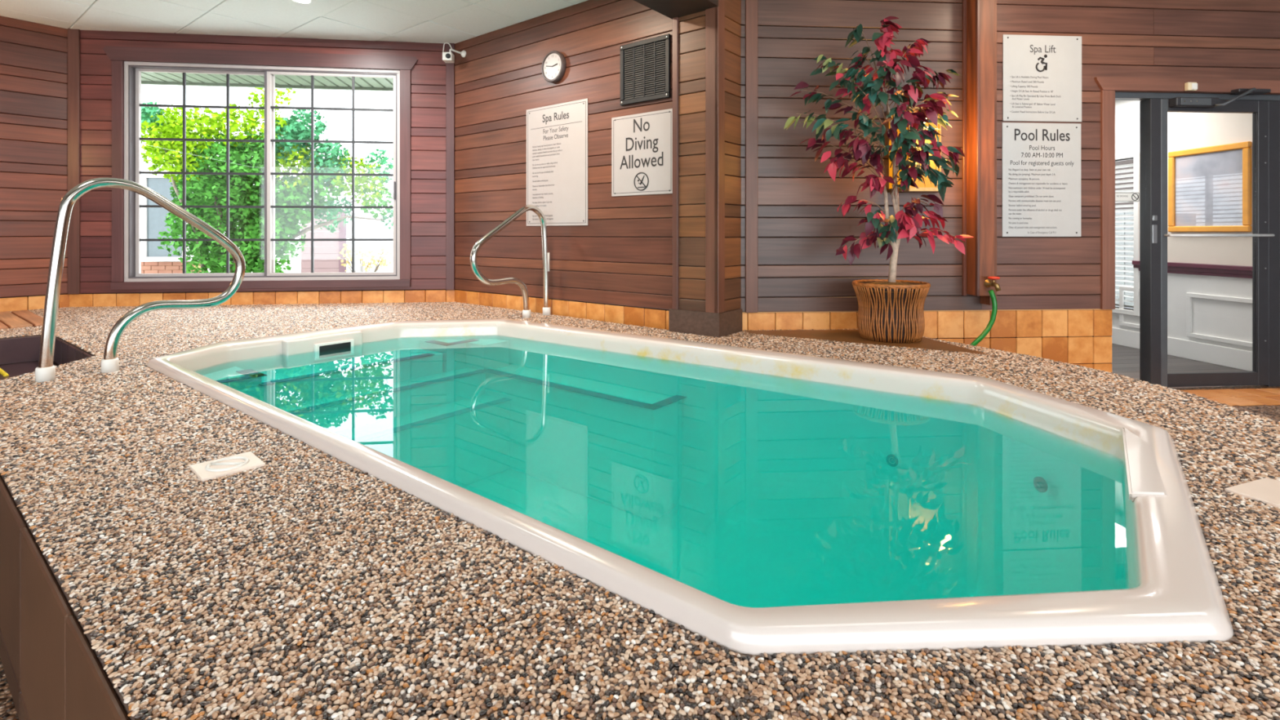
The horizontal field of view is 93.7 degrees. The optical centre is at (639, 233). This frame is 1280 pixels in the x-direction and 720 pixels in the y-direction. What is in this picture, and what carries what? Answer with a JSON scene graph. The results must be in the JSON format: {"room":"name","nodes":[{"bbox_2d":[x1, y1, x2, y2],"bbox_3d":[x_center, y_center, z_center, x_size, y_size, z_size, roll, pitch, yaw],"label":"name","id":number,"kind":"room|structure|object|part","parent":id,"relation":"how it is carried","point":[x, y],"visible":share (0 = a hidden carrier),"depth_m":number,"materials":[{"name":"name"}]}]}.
{"room":"indoor swimming pool","nodes":[
{"label":"indoor swimming pool","id":0,"kind":"room"},
{"bbox_2d":[0,15,70,311],"bbox_3d":[-6.832,-0.468,3.717,0.120,3.265,4.927,0,0,38],"label":"wall","id":1,"kind":"structure","parent":0,"point":[33,56],"depth_m":5.37,"materials":[{"name":"brown wood"}]},
{"bbox_2d":[67,28,455,306],"bbox_3d":[-3.614,-0.468,5.851,3.738,3.265,0.185,0,0,-7],"label":"wall","id":2,"kind":"structure","parent":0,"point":[96,59],"depth_m":5.76,"materials":[{"name":"red wood"}]},
{"bbox_3d":[-5.260,-0.667,5.583,0.095,2.465,0.036,0,0,-7],"label":"corner trim","id":3,"kind":"part","parent":2,"relation":"part of","materials":[{"name":"brown wood"}]},
{"bbox_3d":[-4.897,-0.580,5.629,0.091,2.076,0.032,0,0,-7],"label":"window casing","id":4,"kind":"part","parent":2,"relation":"part of","materials":[{"name":"brown wood"}]},
{"bbox_3d":[-3.607,-1.683,5.785,2.830,0.129,0.038,0,0,-7],"label":"window head casing","id":5,"kind":"part","parent":2,"relation":"part of","materials":[{"name":"brown wood"}]},
{"bbox_3d":[-3.606,0.493,5.781,2.690,0.071,0.045,0,0,-7],"label":"window casing","id":6,"kind":"part","parent":2,"relation":"part of","materials":[{"name":"brown wood"}]},
{"bbox_2d":[124,61,399,281],"bbox_3d":[-3.621,-0.580,5.857,2.497,2.076,0.130,0,0,-7],"label":"window","id":7,"kind":"structure","parent":2,"relation":"attached to","point":[132,69],"depth_m":5.82,"materials":[{"name":"white plastic"}]},
{"bbox_3d":[-4.197,-0.580,5.807,1.236,1.996,0.032,0,0,-7],"label":"sash","id":8,"kind":"part","parent":7,"relation":"part of","materials":[{"name":"white plastic"}]},
{"bbox_3d":[-3.022,-0.580,5.906,1.207,1.996,0.032,0,0,-7],"label":"sash","id":9,"kind":"part","parent":7,"relation":"part of","materials":[{"name":"white plastic"}]},
{"bbox_2d":[141,71,393,91],"bbox_3d":[-3.414,-1.800,6.472,7.800,0.270,1.000,0,0,-7],"label":"soffit","id":10,"kind":"structure","parent":2,"relation":"attached to","point":[291,82],"depth_m":6.71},
{"bbox_3d":[-2.323,-0.580,5.945,0.102,2.076,0.032,0,0,-7],"label":"window casing","id":11,"kind":"part","parent":2,"relation":"part of","materials":[{"name":"brown wood"}]},
{"bbox_3d":[-1.894,-0.667,5.996,0.081,2.465,0.036,0,0,-7],"label":"corner trim","id":12,"kind":"part","parent":2,"relation":"part of","materials":[{"name":"brown wood"}]},
{"bbox_2d":[0,0,587,43],"bbox_3d":[-0.055,-1.955,0.449,18.000,0.130,12.905,0,0,-7],"label":"ceiling","id":13,"kind":"structure","parent":0,"point":[429,21],"depth_m":5.22,"materials":[{"name":"paint"}]},
{"bbox_2d":[293,0,310,3],"bbox_3d":[-2.746,-1.891,4.863,0.200,0.010,0.200,0,0,-7],"label":"recessed light","id":14,"kind":"object","parent":13,"relation":"in","point":[298,1],"visible":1,"depth_m":4.88,"materials":[{"name":"white plastic"}]},
{"bbox_2d":[454,0,672,329],"bbox_3d":[-0.742,-0.468,5.203,2.854,3.265,0.118,0,0,38],"label":"wall","id":15,"kind":"structure","parent":0,"point":[617,267],"depth_m":5.07,"materials":[{"name":"brown wood"}]},
{"bbox_2d":[442,42,466,62],"bbox_3d":[-1.822,-1.750,5.833,0.132,0.184,0.223,0,0,38],"label":"security camera","id":16,"kind":"object","parent":15,"relation":"attached to","point":[447,57],"visible":1,"depth_m":5.78,"materials":[{"name":"white plastic"}]},
{"bbox_3d":[-1.795,-1.766,5.842,0.124,0.047,0.019,0,0,-37],"label":"arm","id":17,"kind":"part","parent":16,"relation":"part of","materials":[{"name":"white plastic"}]},
{"bbox_2d":[541,50,566,83],"bbox_3d":[-0.734,-1.414,5.093,0.266,0.266,0.046,0,0,38],"label":"wall clock","id":18,"kind":"object","parent":15,"relation":"attached to","point":[553,64],"visible":1,"depth_m":5.07,"materials":[{"name":"white plastic"}]},
{"bbox_2d":[526,98,587,226],"bbox_3d":[-0.718,-0.581,5.102,0.742,1.031,0.008,0,0,38],"label":"sign","id":19,"kind":"object","parent":15,"relation":"attached to","point":[557,135],"visible":0.95,"depth_m":5.08,"materials":[{"name":"white plastic"}]},
{"bbox_2d":[611,108,672,196],"bbox_3d":[0.010,-0.599,4.532,0.592,0.617,0.012,0,0,38],"label":"sign","id":20,"kind":"object","parent":15,"relation":"attached to","point":[642,144],"visible":0.99,"depth_m":4.52,"materials":[{"name":"white plastic"}]},
{"bbox_2d":[620,33,670,106],"bbox_3d":[0.032,-1.221,4.507,0.468,0.462,0.027,0,0,38],"label":"air vent","id":21,"kind":"object","parent":15,"relation":"in","point":[645,64],"visible":1,"depth_m":4.50,"materials":[{"name":"black plastic"}]},
{"bbox_3d":[0.039,-1.221,4.516,0.396,0.390,0.004,0,0,38],"label":"plate","id":22,"kind":"part","parent":21,"relation":"part of","materials":[{"name":"black metal"}]},
{"bbox_2d":[633,0,718,19],"bbox_3d":[-1.921,-1.754,1.166,0.380,0.493,7.500,0,0,38],"label":"trim","id":23,"kind":"structure","parent":15,"relation":"attached to","point":[671,9],"depth_m":3.98,"materials":[{"name":"brown wood"}]},
{"bbox_2d":[668,0,742,337],"bbox_3d":[0.471,-0.468,4.224,0.404,3.265,0.355,0,0,38],"label":"column","id":24,"kind":"structure","parent":15,"relation":"attached to","point":[707,62],"depth_m":4.11,"materials":[{"name":"brown wood"}]},
{"bbox_3d":[0.253,-0.667,4.204,0.045,2.465,0.034,0,0,38],"label":"column trim","id":25,"kind":"part","parent":24,"relation":"part of","materials":[{"name":"brown wood"}]},
{"bbox_3d":[0.489,-0.667,4.023,0.100,2.465,0.030,0,0,38],"label":"column trim","id":26,"kind":"part","parent":24,"relation":"part of","materials":[{"name":"brown wood"}]},
{"bbox_3d":[0.535,-0.667,4.025,0.030,2.465,0.090,0,0,38],"label":"column trim","id":27,"kind":"part","parent":24,"relation":"part of","materials":[{"name":"brown wood"}]},
{"bbox_2d":[0,343,1279,719],"bbox_3d":[-0.232,1.187,1.886,18.000,0.056,15.800,0,0,-7],"label":"floor","id":28,"kind":"structure","parent":0,"point":[1261,400],"depth_m":4.41,"materials":[{"name":"tile"}]},
{"bbox_2d":[0,302,1279,719],"bbox_3d":[-2.140,0.938,1.634,9.350,0.495,8.615,0,0,-7],"label":"deck","id":29,"kind":"object","parent":28,"relation":"on","point":[304,584],"visible":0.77,"depth_m":1.16,"materials":[{"name":"stone"}]},
{"bbox_2d":[0,368,8,376],"bbox_3d":[-4.193,0.862,3.897,0.876,0.021,0.024,0,0,36],"label":"cord","id":30,"kind":"object","parent":29,"relation":"on","point":[2,372],"visible":0.91,"depth_m":3.67,"materials":[{"name":"yellow plastic"}]},
{"bbox_2d":[0,310,43,329],"bbox_3d":[-5.070,0.687,4.651,1.230,0.030,0.596,0,0,38],"label":"plank cover","id":31,"kind":"object","parent":29,"relation":"on","point":[20,318],"visible":0.69,"depth_m":4.67,"materials":[{"name":"brown wood"}]},
{"bbox_2d":[35,177,245,382],"bbox_3d":[-2.530,0.208,3.108,0.068,0.968,0.856,0,0,38],"label":"grab rail","id":32,"kind":"object","parent":29,"relation":"on","point":[46,371],"visible":1,"depth_m":2.96,"materials":[{"name":"metal"}]},
{"bbox_2d":[189,451,265,481],"bbox_3d":[-1.214,0.684,1.767,0.148,0.017,0.157,0,0,42],"label":"depth marker","id":33,"kind":"object","parent":29,"relation":"on","point":[228,465],"visible":1,"depth_m":1.75,"materials":[{"name":"tile"}]},
{"bbox_2d":[470,204,551,318],"bbox_3d":[-1.009,0.231,4.762,0.068,0.931,0.795,0,0,38],"label":"grab rail","id":34,"kind":"object","parent":29,"relation":"on","point":[546,308],"visible":0.98,"depth_m":4.84,"materials":[{"name":"metal"}]},
{"bbox_2d":[146,318,1233,655],"bbox_3d":[-0.372,1.105,2.844,4.429,0.919,2.275,0,0,38],"label":"swimming pool","id":35,"kind":"object","parent":29,"relation":"in","point":[757,502],"visible":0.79,"depth_m":2.84,"materials":[{"name":"teal liquid"}]},
{"bbox_3d":[-1.992,0.757,3.911,0.025,0.105,0.250,0,0,38],"label":"mouth frame","id":36,"kind":"part","parent":35,"relation":"part of","materials":[{"name":"white plastic"}]},
{"bbox_2d":[744,329,990,355],"bbox_3d":[1.499,0.703,4.063,1.500,0.034,0.676,0,0,30],"label":"floor panel","id":37,"kind":"object","parent":29,"relation":"on","point":[846,335],"visible":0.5,"depth_m":3.92,"materials":[{"name":"brown wood"}]},
{"bbox_2d":[783,16,973,342],"bbox_3d":[1.537,-0.364,3.849,1.194,2.100,0.615,0,0,0],"label":"potted tree","id":38,"kind":"object","parent":37,"relation":"on","point":[891,310],"visible":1,"depth_m":3.82,"materials":[{"name":"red plant"}]},
{"bbox_3d":[1.434,0.507,3.956,0.061,0.352,0.018,0,0,10],"label":"wicker rod","id":39,"kind":"part","parent":38,"relation":"part of","materials":[{"name":"brown wicker"}]},
{"bbox_3d":[1.431,0.507,3.939,0.061,0.352,0.018,0,0,5],"label":"wicker rod","id":40,"kind":"part","parent":38,"relation":"part of","materials":[{"name":"brown wicker"}]},
{"bbox_3d":[1.431,0.507,3.921,0.061,0.352,0.018,0,0,0],"label":"wicker rod","id":41,"kind":"part","parent":38,"relation":"part of","materials":[{"name":"brown wicker"}]},
{"bbox_3d":[1.431,0.507,3.904,0.061,0.352,0.018,0,0,-5],"label":"wicker rod","id":42,"kind":"part","parent":38,"relation":"part of","materials":[{"name":"brown wicker"}]},
{"bbox_3d":[1.434,0.507,3.886,0.062,0.353,0.017,0,0,-10],"label":"wicker rod","id":43,"kind":"part","parent":38,"relation":"part of","materials":[{"name":"brown wicker"}]},
{"bbox_3d":[1.437,0.507,3.869,0.062,0.353,0.017,0,0,-15],"label":"wicker rod","id":44,"kind":"part","parent":38,"relation":"part of","materials":[{"name":"brown wicker"}]},
{"bbox_3d":[1.442,0.507,3.852,0.062,0.353,0.017,0,0,-19],"label":"wicker rod","id":45,"kind":"part","parent":38,"relation":"part of","materials":[{"name":"brown wicker"}]},
{"bbox_3d":[1.449,0.507,3.836,0.062,0.353,0.017,0,0,-24],"label":"wicker rod","id":46,"kind":"part","parent":38,"relation":"part of","materials":[{"name":"brown wicker"}]},
{"bbox_3d":[1.457,0.507,3.821,0.062,0.353,0.017,0,0,-29],"label":"wicker rod","id":47,"kind":"part","parent":38,"relation":"part of","materials":[{"name":"brown wicker"}]},
{"bbox_3d":[1.466,0.507,3.806,0.061,0.352,0.018,0,0,-34],"label":"wicker rod","id":48,"kind":"part","parent":38,"relation":"part of","materials":[{"name":"brown wicker"}]},
{"bbox_3d":[1.476,0.507,3.792,0.062,0.353,0.018,0,0,-39],"label":"wicker rod","id":49,"kind":"part","parent":38,"relation":"part of","materials":[{"name":"brown wicker"}]},
{"bbox_3d":[1.488,0.507,3.779,0.062,0.353,0.017,0,0,-44],"label":"wicker rod","id":50,"kind":"part","parent":38,"relation":"part of","materials":[{"name":"brown wicker"}]},
{"bbox_3d":[1.501,0.507,3.767,0.017,0.353,0.062,0,0,41],"label":"wicker rod","id":51,"kind":"part","parent":38,"relation":"part of","materials":[{"name":"brown wicker"}]},
{"bbox_3d":[1.514,0.507,3.756,0.017,0.353,0.062,0,0,36],"label":"wicker rod","id":52,"kind":"part","parent":38,"relation":"part of","materials":[{"name":"brown wicker"}]},
{"bbox_3d":[1.529,0.507,3.746,0.018,0.352,0.061,0,0,32],"label":"wicker rod","id":53,"kind":"part","parent":38,"relation":"part of","materials":[{"name":"brown wicker"}]},
{"bbox_3d":[1.544,0.507,3.737,0.017,0.353,0.062,0,0,27],"label":"wicker rod","id":54,"kind":"part","parent":38,"relation":"part of","materials":[{"name":"brown wicker"}]},
{"bbox_3d":[1.560,0.507,3.731,0.018,0.352,0.061,0,0,22],"label":"wicker rod","id":55,"kind":"part","parent":38,"relation":"part of","materials":[{"name":"brown wicker"}]},
{"bbox_3d":[1.577,0.507,3.725,0.017,0.353,0.062,0,0,17],"label":"wicker rod","id":56,"kind":"part","parent":38,"relation":"part of","materials":[{"name":"brown wicker"}]},
{"bbox_3d":[1.593,0.507,3.720,0.018,0.352,0.061,0,0,12],"label":"wicker rod","id":57,"kind":"part","parent":38,"relation":"part of","materials":[{"name":"brown wicker"}]},
{"bbox_3d":[1.610,0.507,3.718,0.018,0.352,0.061,0,0,7],"label":"wicker rod","id":58,"kind":"part","parent":38,"relation":"part of","materials":[{"name":"brown wicker"}]},
{"bbox_3d":[1.628,0.507,3.716,0.018,0.352,0.061,0,0,2],"label":"wicker rod","id":59,"kind":"part","parent":38,"relation":"part of","materials":[{"name":"brown wicker"}]},
{"bbox_3d":[1.645,0.507,3.716,0.017,0.353,0.062,0,0,-2],"label":"wicker rod","id":60,"kind":"part","parent":38,"relation":"part of","materials":[{"name":"brown wicker"}]},
{"bbox_3d":[1.663,0.507,3.718,0.017,0.353,0.062,0,0,-7],"label":"wicker rod","id":61,"kind":"part","parent":38,"relation":"part of","materials":[{"name":"brown wicker"}]},
{"bbox_3d":[1.680,0.507,3.720,0.018,0.353,0.062,0,0,-12],"label":"wicker rod","id":62,"kind":"part","parent":38,"relation":"part of","materials":[{"name":"brown wicker"}]},
{"bbox_3d":[1.697,0.507,3.725,0.017,0.353,0.062,0,0,-17],"label":"wicker rod","id":63,"kind":"part","parent":38,"relation":"part of","materials":[{"name":"brown wicker"}]},
{"bbox_3d":[1.713,0.507,3.731,0.017,0.353,0.062,0,0,-22],"label":"wicker rod","id":64,"kind":"part","parent":38,"relation":"part of","materials":[{"name":"brown wicker"}]},
{"bbox_3d":[1.729,0.507,3.738,0.017,0.353,0.062,0,0,-27],"label":"wicker rod","id":65,"kind":"part","parent":38,"relation":"part of","materials":[{"name":"brown wicker"}]},
{"bbox_3d":[1.744,0.507,3.747,0.018,0.352,0.061,0,0,-32],"label":"wicker rod","id":66,"kind":"part","parent":38,"relation":"part of","materials":[{"name":"brown wicker"}]},
{"bbox_3d":[1.758,0.507,3.756,0.018,0.352,0.061,0,0,-36],"label":"wicker rod","id":67,"kind":"part","parent":38,"relation":"part of","materials":[{"name":"brown wicker"}]},
{"bbox_3d":[1.772,0.507,3.767,0.018,0.352,0.061,0,0,-41],"label":"wicker rod","id":68,"kind":"part","parent":38,"relation":"part of","materials":[{"name":"brown wicker"}]},
{"bbox_3d":[1.785,0.507,3.780,0.062,0.353,0.017,0,0,44],"label":"wicker rod","id":69,"kind":"part","parent":38,"relation":"part of","materials":[{"name":"brown wicker"}]},
{"bbox_3d":[1.796,0.507,3.792,0.061,0.352,0.018,0,0,39],"label":"wicker rod","id":70,"kind":"part","parent":38,"relation":"part of","materials":[{"name":"brown wicker"}]},
{"bbox_3d":[1.807,0.507,3.807,0.061,0.352,0.018,0,0,34],"label":"wicker rod","id":71,"kind":"part","parent":38,"relation":"part of","materials":[{"name":"brown wicker"}]},
{"bbox_2d":[1225,477,1279,507],"bbox_3d":[1.690,0.686,1.544,0.199,0.012,0.202,0,0,-21],"label":"depth marker","id":72,"kind":"object","parent":29,"relation":"on","point":[1266,490],"visible":1,"depth_m":1.59,"materials":[{"name":"tile"}]},
{"bbox_2d":[737,0,1279,372],"bbox_3d":[4.408,-0.468,4.569,7.710,3.265,0.160,0,0,-4],"label":"wall","id":73,"kind":"structure","parent":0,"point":[1055,301],"depth_m":4.36,"materials":[{"name":"brown wood"}]},
{"bbox_3d":[0.790,-0.669,4.258,0.087,2.461,0.034,0,0,-4],"label":"wall trim","id":74,"kind":"part","parent":73,"relation":"part of","materials":[{"name":"brown wood"}]},
{"bbox_2d":[886,106,941,192],"bbox_3d":[1.972,-0.589,4.256,0.374,0.590,0.168,0,0,-4],"label":"wall sconce","id":75,"kind":"object","parent":73,"relation":"attached to","point":[927,187],"visible":0.12,"depth_m":4.19,"materials":[{"name":"yellow"}]},
{"bbox_2d":[962,0,996,305],"bbox_3d":[2.443,-0.694,4.299,0.191,2.411,0.149,0,0,-4],"label":"post","id":76,"kind":"object","parent":73,"relation":"attached to","point":[979,16],"depth_m":4.24,"materials":[{"name":"brown wood"}]},
{"bbox_3d":[2.355,-0.724,4.356,0.024,2.351,0.023,0,0,-4],"label":"trim","id":77,"kind":"part","parent":76,"relation":"part of","materials":[{"name":"brown wood"}]},
{"bbox_3d":[2.381,-0.729,4.233,0.020,2.341,0.026,0,0,-4],"label":"trim","id":78,"kind":"part","parent":76,"relation":"part of","materials":[{"name":"brown wood"}]},
{"bbox_3d":[2.510,-0.694,4.322,0.054,2.411,0.113,0,0,-4],"label":"trim","id":79,"kind":"part","parent":76,"relation":"part of","materials":[{"name":"brown wood"}]},
{"bbox_2d":[983,276,1001,291],"bbox_3d":[2.458,0.352,4.181,0.077,0.101,0.100,0,0,-4],"label":"tap","id":80,"kind":"object","parent":76,"relation":"attached to","point":[988,282],"visible":1,"depth_m":4.16,"materials":[{"name":"gold metal"}]},
{"bbox_2d":[970,289,997,346],"bbox_3d":[2.306,0.604,4.066,0.351,0.428,0.052,0,0,-29],"label":"garden hose","id":81,"kind":"object","parent":80,"relation":"hanging from","point":[994,305],"visible":0.81,"depth_m":4.11,"materials":[{"name":"green rubber"}]},
{"bbox_3d":[2.458,0.311,4.170,0.077,0.017,0.077,0,0,-4],"label":"handle","id":82,"kind":"part","parent":80,"relation":"part of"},
{"bbox_2d":[1002,122,1080,236],"bbox_3d":[2.949,-0.392,4.402,0.608,0.833,0.009,0,0,-4],"label":"sign","id":83,"kind":"object","parent":73,"relation":"attached to","point":[1042,162],"visible":1,"depth_m":4.40,"materials":[{"name":"white plastic"}]},
{"bbox_2d":[1002,34,1081,121],"bbox_3d":[2.954,-1.137,4.401,0.608,0.630,0.018,0,0,-4],"label":"sign","id":84,"kind":"object","parent":73,"relation":"attached to","point":[1042,74],"visible":1,"depth_m":4.40,"materials":[{"name":"white plastic"}]},
{"bbox_3d":[3.459,-0.248,4.444,0.100,1.618,0.036,0,0,-4],"label":"door casing","id":85,"kind":"part","parent":73,"relation":"part of","materials":[{"name":"brown wood"}]},
{"bbox_3d":[4.261,-1.104,4.498,1.812,0.094,0.040,0,0,-4],"label":"door head casing","id":86,"kind":"part","parent":73,"relation":"part of","materials":[{"name":"brown wood"}]},
{"bbox_2d":[1184,82,1197,91],"bbox_3d":[4.085,-1.088,4.447,0.072,0.062,0.037,0,0,-4],"label":"sensor","id":87,"kind":"object","parent":73,"relation":"attached to","point":[1188,86],"visible":1,"depth_m":4.43,"materials":[{"name":"beige plastic"}]},
{"bbox_2d":[1115,87,1279,386],"bbox_3d":[4.288,0.047,4.485,1.560,2.236,0.269,0,0,-4],"label":"door","id":88,"kind":"structure","parent":73,"relation":"attached to","point":[1154,107],"depth_m":4.54,"materials":[{"name":"black metal"}]},
{"bbox_2d":[1115,191,1139,201],"bbox_3d":[3.664,-0.273,4.515,0.203,0.074,0.008,0,0,-4],"label":"sign","id":89,"kind":"object","parent":88,"relation":"attached to","point":[1119,196],"visible":0.94,"depth_m":4.51,"materials":[{"name":"white plastic"}]},
{"bbox_3d":[3.848,-0.030,4.486,0.036,0.210,0.017,0,0,-4],"label":"lock plate","id":90,"kind":"part","parent":88,"relation":"part of","materials":[{"name":"metal"}]},
{"bbox_3d":[4.321,1.103,4.545,0.734,0.100,0.045,0,0,-4],"label":"rail","id":91,"kind":"part","parent":88,"relation":"part of","materials":[{"name":"grey metal"}]},
{"bbox_3d":[4.321,-0.963,4.545,0.734,0.090,0.045,0,0,-4],"label":"rail","id":92,"kind":"part","parent":88,"relation":"part of","materials":[{"name":"black metal"}]},
{"bbox_3d":[4.393,-1.004,4.410,0.278,0.132,0.104,0,0,-4],"label":"closer arm","id":93,"kind":"part","parent":88,"relation":"part of"},
{"bbox_2d":[1111,100,1252,371],"bbox_3d":[4.943,-0.145,7.130,0.170,2.620,5.050,0,0,-7],"label":"wall","id":94,"kind":"structure","parent":0,"point":[1210,278],"depth_m":5.43,"materials":[{"name":"white paint"}]},
{"bbox_2d":[1111,151,1139,315],"bbox_3d":[4.991,0.007,6.740,0.130,1.657,1.400,0,0,-7],"label":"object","id":95,"kind":"structure","parent":94,"relation":"in","point":[1135,156],"depth_m":6.18,"materials":[{"name":"white paint"}]},
{"bbox_3d":[5.031,0.755,6.035,0.022,0.408,0.450,0,0,-7],"label":"panel moulding","id":96,"kind":"part","parent":94,"relation":"part of","materials":[{"name":"white paint"}]},
{"bbox_3d":[4.899,1.080,7.125,0.018,0.170,4.850,0,0,-7],"label":"skirting","id":97,"kind":"part","parent":94,"relation":"part of","materials":[{"name":"white paint"}]},
{"bbox_3d":[5.095,0.328,5.402,0.050,0.102,1.382,0,0,-7],"label":"chair rail","id":98,"kind":"part","parent":94,"relation":"part of","materials":[{"name":"brown wood"}]},
{"bbox_2d":[1168,141,1251,231],"bbox_3d":[5.096,-0.393,5.390,0.035,0.764,0.690,0,0,-7],"label":"framed picture","id":99,"kind":"object","parent":94,"relation":"attached to","point":[1210,188],"visible":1,"depth_m":5.36,"materials":[{"name":"wood"}]},
{"bbox_2d":[1175,148,1243,226],"bbox_3d":[5.104,-0.393,5.391,0.006,0.654,0.580,0,0,-7],"label":"print","id":100,"kind":"object","parent":99,"relation":"attached to","point":[1209,183],"depth_m":5.37},
{"bbox_3d":[5.119,-0.579,5.380,0.008,1.712,1.332,0,0,-7],"label":"panel","id":101,"kind":"part","parent":94,"relation":"part of","materials":[{"name":"white paint"}]},
{"bbox_3d":[5.145,0.755,5.109,0.022,0.408,0.950,0,0,-7],"label":"panel moulding","id":102,"kind":"part","parent":94,"relation":"part of","materials":[{"name":"white paint"}]},
{"label":"outside","id":103,"kind":"structure","parent":0,"visible":0},
{"bbox_2d":[141,252,349,272],"bbox_3d":[-7.796,1.265,22.467,50.000,0.200,33.500,0,0,-7],"label":"ground","id":104,"kind":"structure","parent":103,"point":[295,263],"depth_m":22.14,"materials":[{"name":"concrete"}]},
{"bbox_2d":[141,117,204,273],"bbox_3d":[-10.048,-0.544,11.506,3.001,3.418,0.462,0,0,-7],"label":"building wing","id":105,"kind":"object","parent":104,"relation":"on","point":[153,219],"visible":0.13,"depth_m":11.43},
{"bbox_3d":[-9.049,-0.304,11.441,0.634,1.501,0.010,0,0,-7],"label":"pane","id":106,"kind":"part","parent":105,"relation":"part of","materials":[{"name":"clear glass"}]},
{"bbox_2d":[141,87,393,273],"bbox_3d":[-5.524,-0.500,8.866,4.115,3.430,1.244,0,0,10],"label":"tree","id":107,"kind":"object","parent":104,"relation":"on","point":[201,156],"visible":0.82,"depth_m":8.67,"materials":[{"name":"green plant"}]},
{"bbox_2d":[301,209,393,272],"bbox_3d":[-6.293,0.302,14.374,3.285,1.725,0.450,0,0,-7],"label":"building block","id":108,"kind":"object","parent":104,"relation":"on","point":[326,253],"visible":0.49,"depth_m":14.07,"materials":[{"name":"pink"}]},
{"bbox_3d":[-7.003,0.302,14.136,0.120,1.725,0.150,0,0,-7],"label":"corner post","id":109,"kind":"part","parent":108,"relation":"part of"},
{"bbox_2d":[337,240,391,272],"bbox_3d":[-4.193,0.639,9.167,0.726,1.059,0.477,0,0,-7],"label":"shrub","id":110,"kind":"object","parent":104,"relation":"on","point":[383,262],"visible":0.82,"depth_m":9.15,"materials":[{"name":"green plant"}]},
{"bbox_2d":[1115,208,1133,308],"bbox_3d":[6.803,0.415,8.392,0.070,1.500,6.000,0,0,-7],"label":"window blind","id":111,"kind":"object","parent":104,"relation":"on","point":[1116,213],"visible":0.03,"depth_m":8.39,"materials":[{"name":"paint"}]},
{"bbox_2d":[1115,159,1133,209],"bbox_3d":[8.510,-0.710,10.616,0.600,3.750,13.000,0,0,-7],"label":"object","id":112,"kind":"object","parent":104,"relation":"on","point":[1131,161],"visible":0.02,"depth_m":10.55,"materials":[{"name":"white paint"}]}
]}

